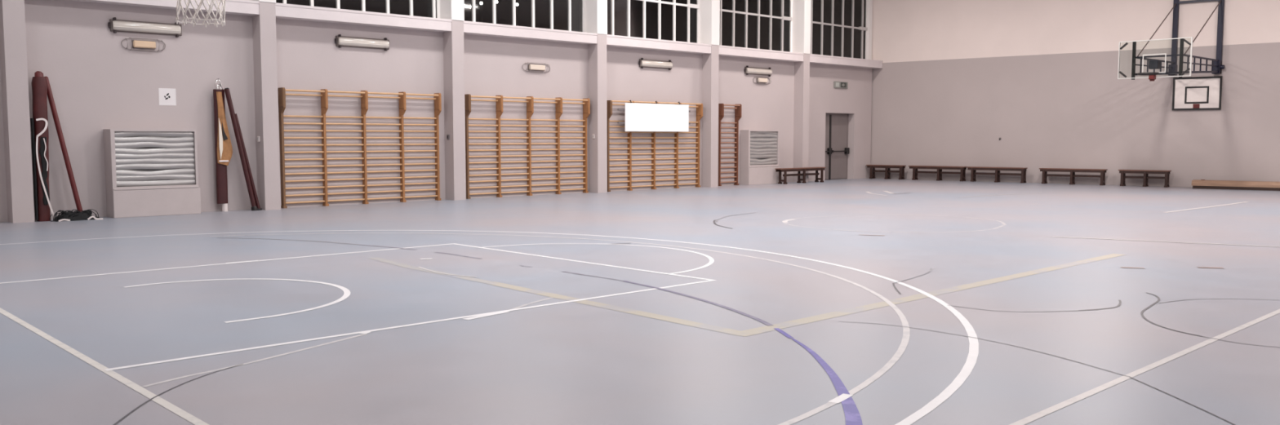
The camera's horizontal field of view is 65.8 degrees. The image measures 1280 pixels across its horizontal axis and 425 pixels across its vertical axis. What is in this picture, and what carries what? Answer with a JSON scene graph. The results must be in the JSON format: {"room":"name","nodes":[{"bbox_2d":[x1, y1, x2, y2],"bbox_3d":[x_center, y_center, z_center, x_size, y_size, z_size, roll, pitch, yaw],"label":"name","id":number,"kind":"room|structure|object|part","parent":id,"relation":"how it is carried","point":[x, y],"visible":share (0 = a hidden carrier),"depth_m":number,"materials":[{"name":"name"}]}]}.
{"room":"sports hall","nodes":[
{"label":"sports hall","id":0,"kind":"room"},
{"bbox_2d":[0,0,34,223],"bbox_3d":[-11.052,-3.631,17.318,0.354,7.600,0.717,-4,6,-43],"label":"pillar","id":1,"kind":"structure","parent":0,"point":[13,49],"depth_m":17.21,"materials":[{"name":"paint"}]},
{"bbox_2d":[69,0,259,15],"bbox_3d":[-9.421,-4.057,18.819,4.140,0.266,0.653,-4,6,-43],"label":"beam","id":2,"kind":"structure","parent":0,"point":[244,7],"depth_m":19.25,"materials":[{"name":"metal"}]},
{"bbox_2d":[252,0,280,210],"bbox_3d":[-7.815,-3.865,20.392,0.354,7.600,0.717,-4,6,-43],"label":"pillar","id":3,"kind":"structure","parent":0,"point":[264,24],"depth_m":20.28,"materials":[{"name":"paint"}]},
{"bbox_2d":[275,2,451,31],"bbox_3d":[-6.156,-4.293,21.920,4.218,0.266,0.653,-4,6,-43],"label":"beam","id":4,"kind":"structure","parent":0,"point":[283,11],"depth_m":21.58,"materials":[{"name":"paint"}]},
{"bbox_2d":[0,0,871,222],"bbox_3d":[-4.022,-4.175,24.454,33.782,7.600,0.600,-4,6,-43],"label":"wall","id":5,"kind":"structure","parent":0,"point":[97,84],"depth_m":22.09,"materials":[{"name":"paint"}]},
{"bbox_2d":[121,37,165,51],"bbox_3d":[-9.438,-3.205,18.844,0.794,0.244,0.136,-4,6,-43],"label":"lamp","id":6,"kind":"object","parent":5,"relation":"attached to","point":[135,43],"visible":1,"depth_m":18.82,"materials":[{"name":"brown plastic"}]},
{"bbox_3d":[-9.475,-3.208,18.882,0.420,0.150,0.030,-4,6,-43],"label":"plate","id":7,"kind":"part","parent":6,"relation":"part of","materials":[{"name":"white plastic"}]},
{"bbox_2d":[107,17,182,37],"bbox_3d":[-9.414,-3.532,18.855,1.305,0.290,0.117,-4,6,-43],"label":"lamp","id":8,"kind":"object","parent":5,"relation":"attached to","point":[115,25],"visible":0.95,"depth_m":18.81,"materials":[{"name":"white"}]},
{"bbox_2d":[158,88,176,105],"bbox_3d":[-9.194,-2.253,19.241,0.316,0.330,0.006,-4,6,-43],"label":"paper notice","id":9,"kind":"object","parent":5,"relation":"attached to","point":[167,96],"visible":1,"depth_m":19.24,"materials":[{"name":"white paper"}]},
{"bbox_2d":[278,87,441,208],"bbox_3d":[-6.128,-1.451,22.072,3.848,2.530,0.235,-4,6,-43],"label":"wall bars","id":10,"kind":"object","parent":5,"relation":"attached to","point":[324,95],"visible":1,"depth_m":21.99,"materials":[{"name":"brown wood"}]},
{"bbox_3d":[-7.493,-1.352,20.776,0.078,2.530,0.235,-4,6,-43],"label":"post","id":11,"kind":"part","parent":10,"relation":"part of","materials":[{"name":"brown wood"}]},
{"bbox_3d":[-6.812,-1.401,21.422,0.078,2.530,0.235,-4,6,-43],"label":"post","id":12,"kind":"part","parent":10,"relation":"part of","materials":[{"name":"orange wood"}]},
{"bbox_3d":[-6.128,-1.451,22.072,0.078,2.530,0.235,-4,6,-43],"label":"post","id":13,"kind":"part","parent":10,"relation":"part of","materials":[{"name":"orange wood"}]},
{"bbox_3d":[-5.440,-1.501,22.725,0.078,2.530,0.235,-4,6,-43],"label":"post","id":14,"kind":"part","parent":10,"relation":"part of","materials":[{"name":"orange wood"}]},
{"bbox_3d":[-4.763,-1.550,23.368,0.078,2.530,0.235,-4,6,-43],"label":"post","id":15,"kind":"part","parent":10,"relation":"part of","materials":[{"name":"orange wood"}]},
{"bbox_2d":[282,0,439,17],"bbox_3d":[-6.267,-5.681,21.931,4.218,2.512,0.090,-4,6,-43],"label":"window","id":16,"kind":"structure","parent":5,"relation":"in","point":[435,4],"depth_m":22.89,"materials":[{"name":"white metal"}]},
{"bbox_3d":[-6.278,-5.682,21.942,4.218,2.512,0.060,-4,6,-43],"label":"frame","id":17,"kind":"part","parent":16,"relation":"part of","materials":[{"name":"white metal"}]},
{"bbox_2d":[334,34,389,50],"bbox_3d":[-6.149,-3.776,21.957,1.305,0.290,0.117,-4,6,-43],"label":"lamp","id":18,"kind":"object","parent":5,"relation":"attached to","point":[340,41],"visible":1,"depth_m":21.90,"materials":[{"name":"grey plastic"}]},
{"bbox_2d":[464,93,590,199],"bbox_3d":[-2.797,-1.692,25.236,3.848,2.530,0.235,-4,6,-43],"label":"wall bars","id":19,"kind":"object","parent":5,"relation":"attached to","point":[530,101],"visible":1,"depth_m":25.20,"materials":[{"name":"brown wood"}]},
{"bbox_3d":[-4.162,-1.593,23.939,0.078,2.530,0.235,-4,6,-43],"label":"post","id":20,"kind":"part","parent":19,"relation":"part of","materials":[{"name":"brown wood"}]},
{"bbox_3d":[-3.481,-1.643,24.586,0.078,2.530,0.235,-4,6,-43],"label":"post","id":21,"kind":"part","parent":19,"relation":"part of","materials":[{"name":"orange wood"}]},
{"bbox_3d":[-2.797,-1.692,25.236,0.078,2.530,0.235,-4,6,-43],"label":"post","id":22,"kind":"part","parent":19,"relation":"part of","materials":[{"name":"orange wood"}]},
{"bbox_3d":[-2.113,-1.742,25.886,0.078,2.530,0.235,-4,6,-43],"label":"post","id":23,"kind":"part","parent":19,"relation":"part of","materials":[{"name":"orange wood"}]},
{"bbox_3d":[-1.432,-1.791,26.532,0.078,2.530,0.235,-4,6,-43],"label":"post","id":24,"kind":"part","parent":19,"relation":"part of","materials":[{"name":"orange wood"}]},
{"bbox_2d":[471,0,585,31],"bbox_3d":[-2.984,-5.919,25.049,4.190,2.512,0.090,-4,6,-43],"label":"window","id":25,"kind":"structure","parent":5,"relation":"in","point":[513,2],"depth_m":25.36,"materials":[{"name":"white metal"}]},
{"bbox_3d":[-2.995,-5.920,25.060,4.190,2.512,0.060,-4,6,-43],"label":"frame","id":26,"kind":"part","parent":25,"relation":"part of","materials":[{"name":"white metal"}]},
{"bbox_2d":[522,62,550,72],"bbox_3d":[-2.625,-3.714,25.314,0.894,0.244,0.136,-4,6,-43],"label":"lamp","id":27,"kind":"object","parent":5,"relation":"attached to","point":[531,67],"visible":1,"depth_m":25.30,"materials":[{"name":"brown"}]},
{"bbox_2d":[606,100,702,191],"bbox_3d":[0.461,-1.913,28.331,3.708,2.500,0.235,-4,6,-43],"label":"wall bars","id":28,"kind":"object","parent":5,"relation":"attached to","point":[699,107],"visible":0.85,"depth_m":28.30,"materials":[{"name":"brown wood"}]},
{"bbox_3d":[-0.853,-1.818,27.083,0.078,2.500,0.235,-4,6,-43],"label":"post","id":29,"kind":"part","parent":28,"relation":"part of","materials":[{"name":"brown wood"}]},
{"bbox_3d":[-0.252,-1.862,27.654,0.078,2.500,0.235,-4,6,-43],"label":"post","id":30,"kind":"part","parent":28,"relation":"part of","materials":[{"name":"orange wood"}]},
{"bbox_2d":[617,99,690,131],"bbox_3d":[0.418,-2.736,28.075,2.860,0.870,0.135,-4,6,-43],"label":"board","id":31,"kind":"object","parent":28,"relation":"attached to","point":[638,117],"visible":1,"depth_m":28.02,"materials":[{"name":"white"}]},
{"bbox_3d":[0.433,-2.720,28.060,2.860,0.410,0.022,-4,6,-43],"label":"mounting rail","id":32,"kind":"part","parent":31,"relation":"part of","materials":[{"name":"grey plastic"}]},
{"bbox_3d":[0.429,-1.911,28.300,0.078,2.500,0.235,-4,6,-43],"label":"post","id":33,"kind":"part","parent":28,"relation":"part of","materials":[{"name":"orange wood"}]},
{"bbox_3d":[1.109,-1.960,28.947,0.078,2.500,0.235,-4,6,-43],"label":"post","id":34,"kind":"part","parent":28,"relation":"part of","materials":[{"name":"orange wood"}]},
{"bbox_3d":[1.776,-2.009,29.580,0.078,2.500,0.235,-4,6,-43],"label":"post","id":35,"kind":"part","parent":28,"relation":"part of","materials":[{"name":"orange wood"}]},
{"bbox_2d":[610,0,699,43],"bbox_3d":[0.277,-6.156,28.146,4.157,2.512,0.090,-4,6,-43],"label":"window","id":36,"kind":"structure","parent":5,"relation":"in","point":[664,20],"depth_m":28.58,"materials":[{"name":"white"}]},
{"bbox_3d":[0.273,-6.045,28.151,4.067,0.110,0.090,-4,6,-43],"label":"rail","id":37,"kind":"part","parent":36,"relation":"part of","materials":[{"name":"white metal"}]},
{"bbox_3d":[0.266,-6.157,28.157,4.157,2.512,0.060,-4,6,-43],"label":"frame","id":38,"kind":"part","parent":36,"relation":"part of","materials":[{"name":"white metal"}]},
{"bbox_2d":[638,57,672,70],"bbox_3d":[0.462,-4.243,28.236,1.305,0.290,0.117,-4,6,-43],"label":"lamp","id":39,"kind":"object","parent":5,"relation":"attached to","point":[642,63],"visible":1,"depth_m":28.16,"materials":[{"name":"grey plastic"}]},
{"bbox_2d":[718,103,742,186],"bbox_3d":[2.753,-2.090,30.507,0.898,2.520,0.235,-4,6,-43],"label":"wall bars","id":40,"kind":"object","parent":5,"relation":"attached to","point":[738,108],"visible":0.97,"depth_m":30.59,"materials":[{"name":"red wood"}]},
{"bbox_3d":[2.456,-2.068,30.225,0.078,2.520,0.235,-4,6,-43],"label":"post","id":41,"kind":"part","parent":40,"relation":"part of","materials":[{"name":"red wood"}]},
{"bbox_3d":[3.050,-2.111,30.789,0.078,2.520,0.235,-4,6,-43],"label":"post","id":42,"kind":"part","parent":40,"relation":"part of","materials":[{"name":"red wood"}]},
{"bbox_2d":[719,0,792,52],"bbox_3d":[3.525,-6.391,31.231,4.155,2.512,0.090,-4,6,-43],"label":"window","id":43,"kind":"structure","parent":5,"relation":"in","point":[766,24],"depth_m":31.47,"materials":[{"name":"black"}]},
{"bbox_3d":[3.521,-6.280,31.236,4.065,0.110,0.090,-4,6,-43],"label":"rail","id":44,"kind":"part","parent":43,"relation":"part of","materials":[{"name":"grey metal"}]},
{"bbox_3d":[3.514,-6.392,31.242,4.155,2.512,0.060,-4,6,-43],"label":"frame","id":45,"kind":"part","parent":43,"relation":"part of","materials":[{"name":"white metal"}]},
{"bbox_2d":[744,65,772,76],"bbox_3d":[3.764,-4.490,31.372,1.305,0.290,0.117,-4,6,-43],"label":"lamp","id":46,"kind":"object","parent":5,"relation":"attached to","point":[748,70],"visible":1,"depth_m":31.29,"materials":[{"name":"grey plastic"}]},
{"bbox_2d":[752,75,771,84],"bbox_3d":[3.914,-4.218,31.522,0.854,0.244,0.136,-4,6,-43],"label":"lamp","id":47,"kind":"object","parent":5,"relation":"attached to","point":[758,79],"visible":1,"depth_m":31.48,"materials":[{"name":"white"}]},
{"bbox_2d":[824,113,849,179],"bbox_3d":[6.865,-2.330,34.877,1.710,2.335,0.190,-4,6,-43],"label":"door","id":48,"kind":"structure","parent":5,"relation":"in","point":[837,149],"depth_m":35.02,"materials":[{"name":"grey paint"}]},
{"bbox_2d":[810,0,868,58],"bbox_3d":[6.738,-6.624,34.283,4.060,2.512,0.090,-4,6,-43],"label":"window","id":49,"kind":"structure","parent":5,"relation":"in","point":[838,28],"depth_m":34.55,"materials":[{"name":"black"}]},
{"bbox_3d":[6.734,-6.513,34.288,3.970,0.110,0.090,-4,6,-43],"label":"rail","id":50,"kind":"part","parent":49,"relation":"part of","materials":[{"name":"grey metal"}]},
{"bbox_3d":[6.728,-6.625,34.294,4.060,2.512,0.060,-4,6,-43],"label":"frame","id":51,"kind":"part","parent":49,"relation":"part of","materials":[{"name":"white metal"}]},
{"bbox_2d":[833,80,848,88],"bbox_3d":[7.014,-4.457,34.521,0.800,0.230,0.057,-4,6,-43],"label":"exit sign","id":52,"kind":"object","parent":5,"relation":"attached to","point":[836,84],"visible":1,"depth_m":34.48,"materials":[{"name":"grey plastic"}]},
{"bbox_3d":[7.121,-4.465,34.590,0.350,0.175,0.004,-4,6,-43],"label":"picture panel","id":53,"kind":"part","parent":52,"relation":"part of","materials":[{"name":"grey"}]},
{"bbox_2d":[435,0,466,200],"bbox_3d":[-4.522,-4.104,23.520,0.354,7.600,0.717,-4,6,-43],"label":"pillar","id":54,"kind":"structure","parent":0,"point":[453,10],"depth_m":23.39,"materials":[{"name":"paint"}]},
{"bbox_2d":[463,20,597,44],"bbox_3d":[-2.873,-4.532,25.038,4.190,0.266,0.653,-4,6,-43],"label":"beam","id":55,"kind":"structure","parent":0,"point":[473,28],"depth_m":24.71,"materials":[{"name":"paint"}]},
{"bbox_2d":[579,0,607,193],"bbox_3d":[-1.249,-4.341,26.629,0.354,7.600,0.717,-4,6,-43],"label":"pillar","id":56,"kind":"structure","parent":0,"point":[596,11],"depth_m":26.48,"materials":[{"name":"paint"}]},
{"bbox_2d":[0,177,1279,424],"bbox_3d":[4.516,0.226,17.676,36.362,0.154,22.650,-4,6,-43],"label":"floor","id":57,"kind":"structure","parent":0,"point":[868,301],"depth_m":8.45,"materials":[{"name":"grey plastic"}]},
{"bbox_2d":[30,71,54,222],"bbox_3d":[-10.644,-1.175,17.572,0.295,2.665,0.251,-4,6,-43],"label":"post","id":58,"kind":"object","parent":57,"relation":"on","point":[39,122],"visible":1,"depth_m":17.50,"materials":[{"name":"red paint"}]},
{"bbox_3d":[-10.638,-2.449,17.504,0.135,0.115,0.135,-4,6,-43],"label":"post","id":59,"kind":"part","parent":58,"relation":"part of","materials":[{"name":"red paint"}]},
{"bbox_2d":[45,76,82,212],"bbox_3d":[-10.425,-1.160,17.899,0.575,2.585,0.109,-1,5,-19],"label":"leaning post","id":60,"kind":"object","parent":57,"relation":"on","point":[50,95],"visible":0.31,"depth_m":17.86,"materials":[{"name":"red paint"}]},
{"bbox_2d":[49,208,102,222],"bbox_3d":[-10.164,0.045,17.826,0.834,0.206,0.211,-4,6,-43],"label":"heap","id":61,"kind":"object","parent":57,"relation":"on","point":[76,215],"visible":1,"depth_m":17.77,"materials":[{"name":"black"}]},
{"bbox_2d":[103,128,200,217],"bbox_3d":[-9.312,-0.767,18.930,1.565,1.645,0.446,-4,6,-43],"label":"radiator cover","id":62,"kind":"object","parent":57,"relation":"on","point":[149,172],"visible":1,"depth_m":18.73,"materials":[{"name":"metal"}]},
{"bbox_3d":[-9.216,-1.030,18.808,1.425,1.089,0.060,-4,6,-43],"label":"louvre panel","id":63,"kind":"part","parent":62,"relation":"part of","materials":[{"name":"silver metal"}]},
{"bbox_3d":[-9.166,-0.190,18.820,1.565,0.510,0.018,-4,6,-43],"label":"panel","id":64,"kind":"part","parent":62,"relation":"part of","materials":[{"name":"paint"}]},
{"bbox_2d":[213,78,232,211],"bbox_3d":[-8.365,-1.355,19.873,0.318,2.672,0.190,-4,6,-43],"label":"post","id":65,"kind":"object","parent":57,"relation":"on","point":[223,146],"visible":1,"depth_m":19.81,"materials":[{"name":"red paint"}]},
{"bbox_2d":[224,88,262,210],"bbox_3d":[-8.032,-1.272,20.027,0.664,2.485,0.119,-3,5,-37],"label":"leaning post","id":66,"kind":"object","parent":57,"relation":"on","point":[253,197],"visible":1,"depth_m":20.02,"materials":[{"name":"red paint"}]},
{"bbox_2d":[739,129,779,185],"bbox_3d":[3.826,-1.762,31.461,1.530,1.722,0.366,-4,6,-43],"label":"radiator cover","id":67,"kind":"object","parent":57,"relation":"on","point":[759,148],"visible":1,"depth_m":31.21,"materials":[{"name":"metal"}]},
{"bbox_3d":[3.895,-2.052,31.366,1.390,1.130,0.062,-4,6,-43],"label":"louvre panel","id":68,"kind":"part","parent":67,"relation":"part of","materials":[{"name":"silver metal"}]},
{"bbox_3d":[3.944,-1.171,31.381,1.530,0.555,0.018,-4,6,-43],"label":"panel","id":69,"kind":"part","parent":67,"relation":"part of","materials":[{"name":"paint"}]},
{"bbox_2d":[774,167,825,184],"bbox_3d":[5.251,-1.214,32.306,2.360,0.500,0.300,-4,6,-43],"label":"bench","id":70,"kind":"object","parent":57,"relation":"on","point":[798,170],"visible":1,"depth_m":32.24,"materials":[{"name":"brown wood"}]},
{"bbox_3d":[4.568,-1.146,31.658,0.090,0.464,0.300,-4,6,-43],"label":"leg frame","id":71,"kind":"part","parent":70,"relation":"part of","materials":[{"name":"brown wood"}]},
{"bbox_3d":[5.251,-1.446,32.288,2.360,0.035,0.270,-4,6,-43],"label":"seat","id":72,"kind":"part","parent":70,"relation":"part of","materials":[{"name":"brown wood"}]},
{"bbox_3d":[5.285,-1.198,32.340,0.090,0.464,0.300,-4,6,-43],"label":"leg frame","id":73,"kind":"part","parent":70,"relation":"part of","materials":[{"name":"brown wood"}]},
{"bbox_3d":[5.986,-1.249,33.005,0.090,0.464,0.300,-4,6,-43],"label":"leg frame","id":74,"kind":"part","parent":70,"relation":"part of","materials":[{"name":"brown wood"}]},
{"bbox_2d":[866,164,906,179],"bbox_3d":[8.813,-1.454,35.451,1.420,0.500,0.300,4,6,40],"label":"bench","id":75,"kind":"object","parent":57,"relation":"on","point":[873,171],"visible":1,"depth_m":35.32,"materials":[{"name":"brown wood"}]},
{"bbox_3d":[8.410,-1.462,35.789,0.090,0.464,0.300,4,6,40],"label":"leg frame","id":76,"kind":"part","parent":75,"relation":"part of","materials":[{"name":"brown wood"}]},
{"bbox_3d":[8.813,-1.686,35.434,1.420,0.035,0.270,4,6,40],"label":"seat","id":77,"kind":"part","parent":75,"relation":"part of","materials":[{"name":"brown wood"}]},
{"bbox_3d":[8.868,-1.433,35.407,0.090,0.464,0.300,4,6,40],"label":"leg frame","id":78,"kind":"part","parent":75,"relation":"part of","materials":[{"name":"brown wood"}]},
{"bbox_3d":[9.282,-1.406,35.062,0.090,0.464,0.300,4,6,40],"label":"leg frame","id":79,"kind":"part","parent":75,"relation":"part of","materials":[{"name":"brown wood"}]},
{"bbox_2d":[908,165,966,181],"bbox_3d":[10.286,-1.360,34.224,2.020,0.500,0.300,4,6,40],"label":"bench","id":80,"kind":"object","parent":57,"relation":"on","point":[962,174],"visible":1,"depth_m":34.10,"materials":[{"name":"brown wood"}]},
{"bbox_3d":[9.666,-1.382,34.742,0.090,0.464,0.300,4,6,40],"label":"leg frame","id":81,"kind":"part","parent":80,"relation":"part of","materials":[{"name":"brown wood"}]},
{"bbox_3d":[10.286,-1.592,34.206,2.020,0.035,0.270,4,6,40],"label":"seat","id":82,"kind":"part","parent":80,"relation":"part of","materials":[{"name":"brown wood"}]},
{"bbox_3d":[10.348,-1.338,34.173,0.090,0.464,0.300,4,6,40],"label":"leg frame","id":83,"kind":"part","parent":80,"relation":"part of","materials":[{"name":"brown wood"}]},
{"bbox_3d":[10.984,-1.298,33.644,0.090,0.464,0.300,4,6,40],"label":"leg frame","id":84,"kind":"part","parent":80,"relation":"part of","materials":[{"name":"brown wood"}]},
{"bbox_2d":[966,166,1027,183],"bbox_3d":[11.859,-1.260,32.913,1.940,0.500,0.300,4,6,40],"label":"bench","id":85,"kind":"object","parent":57,"relation":"on","point":[973,172],"visible":1,"depth_m":32.79,"materials":[{"name":"brown wood"}]},
{"bbox_3d":[11.264,-1.280,33.410,0.090,0.464,0.300,4,6,40],"label":"leg frame","id":86,"kind":"part","parent":85,"relation":"part of","materials":[{"name":"brown wood"}]},
{"bbox_3d":[11.859,-1.492,32.895,1.940,0.035,0.270,4,6,40],"label":"seat","id":87,"kind":"part","parent":85,"relation":"part of","materials":[{"name":"brown wood"}]},
{"bbox_3d":[11.889,-1.240,32.889,0.090,0.464,0.300,4,6,40],"label":"leg frame","id":88,"kind":"part","parent":85,"relation":"part of","materials":[{"name":"brown wood"}]},
{"bbox_3d":[12.544,-1.199,32.343,0.090,0.464,0.300,4,6,40],"label":"leg frame","id":89,"kind":"part","parent":85,"relation":"part of","materials":[{"name":"brown wood"}]},
{"bbox_2d":[1039,168,1107,185],"bbox_3d":[13.716,-1.142,31.365,2.000,0.500,0.300,4,6,40],"label":"bench","id":90,"kind":"object","parent":57,"relation":"on","point":[1102,171],"visible":1,"depth_m":31.27,"materials":[{"name":"brown wood"}]},
{"bbox_3d":[13.056,-1.166,31.916,0.090,0.464,0.300,4,6,40],"label":"leg frame","id":91,"kind":"part","parent":90,"relation":"part of","materials":[{"name":"brown wood"}]},
{"bbox_3d":[13.716,-1.124,31.366,0.090,0.464,0.300,4,6,40],"label":"leg frame","id":92,"kind":"part","parent":90,"relation":"part of","materials":[{"name":"brown wood"}]},
{"bbox_3d":[13.716,-1.374,31.347,2.000,0.035,0.270,4,6,40],"label":"seat","id":93,"kind":"part","parent":90,"relation":"part of","materials":[{"name":"brown wood"}]},
{"bbox_3d":[14.406,-1.080,30.791,0.090,0.464,0.300,4,6,40],"label":"leg frame","id":94,"kind":"part","parent":90,"relation":"part of","materials":[{"name":"brown wood"}]},
{"bbox_2d":[1118,169,1171,187],"bbox_3d":[15.312,-1.041,30.035,1.420,0.500,0.300,4,6,40],"label":"bench","id":95,"kind":"object","parent":57,"relation":"on","point":[1145,172],"visible":1,"depth_m":29.94,"materials":[{"name":"brown wood"}]},
{"bbox_3d":[14.854,-1.052,30.418,0.090,0.464,0.300,4,6,40],"label":"leg frame","id":96,"kind":"part","parent":95,"relation":"part of","materials":[{"name":"brown wood"}]},
{"bbox_3d":[15.312,-1.272,30.017,1.420,0.035,0.270,4,6,40],"label":"seat","id":97,"kind":"part","parent":95,"relation":"part of","materials":[{"name":"brown wood"}]},
{"bbox_3d":[15.345,-1.020,30.009,0.090,0.464,0.300,4,6,40],"label":"leg frame","id":98,"kind":"part","parent":95,"relation":"part of","materials":[{"name":"brown wood"}]},
{"bbox_3d":[15.791,-0.992,29.637,0.090,0.464,0.300,4,6,40],"label":"leg frame","id":99,"kind":"part","parent":95,"relation":"part of","materials":[{"name":"brown wood"}]},
{"bbox_2d":[1191,179,1279,191],"bbox_3d":[17.532,-0.762,27.951,3.400,0.262,0.300,3,6,39],"label":"wooden beam","id":100,"kind":"structure","parent":57,"relation":"on","point":[1197,184],"depth_m":28.20,"materials":[{"name":"brown wood"}]},
{"bbox_2d":[606,34,711,53],"bbox_3d":[0.388,-4.768,28.135,4.157,0.266,0.653,-4,6,-43],"label":"beam","id":101,"kind":"structure","parent":0,"point":[618,41],"depth_m":27.82,"materials":[{"name":"paint"}]},
{"bbox_2d":[699,0,719,186],"bbox_3d":[2.000,-4.576,29.715,0.354,7.600,0.717,-4,6,-43],"label":"pillar","id":102,"kind":"structure","parent":0,"point":[709,10],"depth_m":29.55,"materials":[{"name":"paint"}]},
{"bbox_2d":[719,44,804,62],"bbox_3d":[3.636,-5.003,31.220,4.155,0.266,0.653,-4,6,-43],"label":"beam","id":103,"kind":"structure","parent":0,"point":[725,51],"depth_m":30.91,"materials":[{"name":"paint"}]},
{"bbox_2d":[791,0,811,182],"bbox_3d":[5.247,-4.812,32.799,0.354,7.600,0.717,-4,6,-43],"label":"pillar","id":104,"kind":"structure","parent":0,"point":[801,33],"depth_m":32.61,"materials":[{"name":"paint"}]},
{"bbox_2d":[809,53,882,68],"bbox_3d":[6.947,-5.243,34.365,4.330,0.266,0.653,-4,6,-43],"label":"beam","id":105,"kind":"structure","parent":0,"point":[814,58],"depth_m":34.05,"materials":[{"name":"paint"}]},
{"bbox_2d":[866,0,872,59],"bbox_3d":[8.131,-6.747,35.892,0.182,2.512,0.565,-4,6,-43],"label":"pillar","id":106,"kind":"structure","parent":0,"point":[870,2],"depth_m":35.68,"materials":[{"name":"paint"}]},
{"bbox_2d":[870,0,1279,187],"bbox_3d":[16.844,-4.530,29.111,22.793,7.600,0.300,4,6,40],"label":"wall","id":107,"kind":"structure","parent":0,"point":[956,77],"depth_m":31.62,"materials":[{"name":"paint"}]},
{"bbox_2d":[1117,0,1225,80],"bbox_3d":[15.008,-5.003,27.806,4.164,2.700,1.870,-4,6,-43],"label":"basketball hoop","id":108,"kind":"object","parent":107,"relation":"attached to","point":[1216,65],"visible":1,"depth_m":27.88,"materials":[{"name":"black metal"}]},
{"bbox_3d":[13.988,-4.191,26.893,0.040,1.030,1.870,-4,6,-43],"label":"board frame","id":109,"kind":"part","parent":108,"relation":"part of","materials":[{"name":"grey"}]},
{"bbox_3d":[14.883,-5.273,28.454,2.988,1.764,0.030,-4,6,-44],"label":"stay rod","id":110,"kind":"part","parent":108,"relation":"part of","materials":[{"name":"grey metal"}]},
{"bbox_3d":[15.974,-5.294,29.518,0.113,2.380,0.140,-4,6,-43],"label":"wall post","id":111,"kind":"part","parent":108,"relation":"part of","materials":[{"name":"grey metal"}]},
{"bbox_3d":[15.755,-5.212,27.646,3.114,1.764,0.030,-4,6,-45],"label":"stay rod","id":112,"kind":"part","parent":108,"relation":"part of","materials":[{"name":"grey metal"}]},
{"bbox_3d":[16.878,-5.236,28.767,0.111,2.380,0.140,-4,6,-43],"label":"wall post","id":113,"kind":"part","parent":108,"relation":"part of","materials":[{"name":"grey metal"}]},
{"bbox_2d":[1172,75,1222,110],"bbox_3d":[16.477,-3.524,29.257,1.290,0.980,0.065,4,6,40],"label":"backboard","id":114,"kind":"object","parent":107,"relation":"attached to","point":[1189,93],"visible":1,"depth_m":29.23,"materials":[{"name":"white paint"}]},
{"bbox_3d":[16.461,-3.156,29.266,0.170,0.125,0.014,4,6,40],"label":"rim plate","id":115,"kind":"part","parent":114,"relation":"part of","materials":[{"name":"red paint"}]},
{"bbox_3d":[4.516,-7.524,17.085,36.362,0.200,22.650,-4,6,-43],"label":"ceiling","id":116,"kind":"structure","parent":0,"visible":0},
{"bbox_2d":[175,0,226,26],"bbox_3d":[-4.072,-4.240,8.750,0.697,5.080,1.800,-4,6,-43],"label":"basketball hoop","id":117,"kind":"object","parent":116,"relation":"hanging from","point":[179,2],"visible":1,"depth_m":8.98,"materials":[{"name":"white fabric"}]},
{"label":"outside","id":118,"kind":"structure","parent":0,"visible":0},
{"bbox_3d":[-9.545,-2.080,48.909,70.000,0.300,41.800,-4,6,-43],"label":"ground","id":119,"kind":"structure","parent":118,"visible":0},
{"bbox_2d":[480,1,482,22],"bbox_3d":[-10.822,-9.047,67.796,0.220,10.720,0.220,-4,6,-43],"label":"street lamp","id":120,"kind":"object","parent":119,"relation":"on","point":[481,2],"visible":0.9,"depth_m":67.40,"materials":[{"name":"black metal"}]},
{"bbox_2d":[495,0,497,23],"bbox_3d":[-9.902,-9.218,68.661,0.220,10.930,0.220,-4,6,-43],"label":"street lamp","id":121,"kind":"object","parent":119,"relation":"on","point":[496,1],"visible":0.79,"depth_m":68.25,"materials":[{"name":"black metal"}]},
{"bbox_2d":[515,2,518,26],"bbox_3d":[-8.635,-9.300,69.865,0.220,10.910,0.220,-4,6,-43],"label":"street lamp","id":122,"kind":"object","parent":119,"relation":"on","point":[517,3],"visible":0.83,"depth_m":69.49,"materials":[{"name":"black metal"}]}
]}

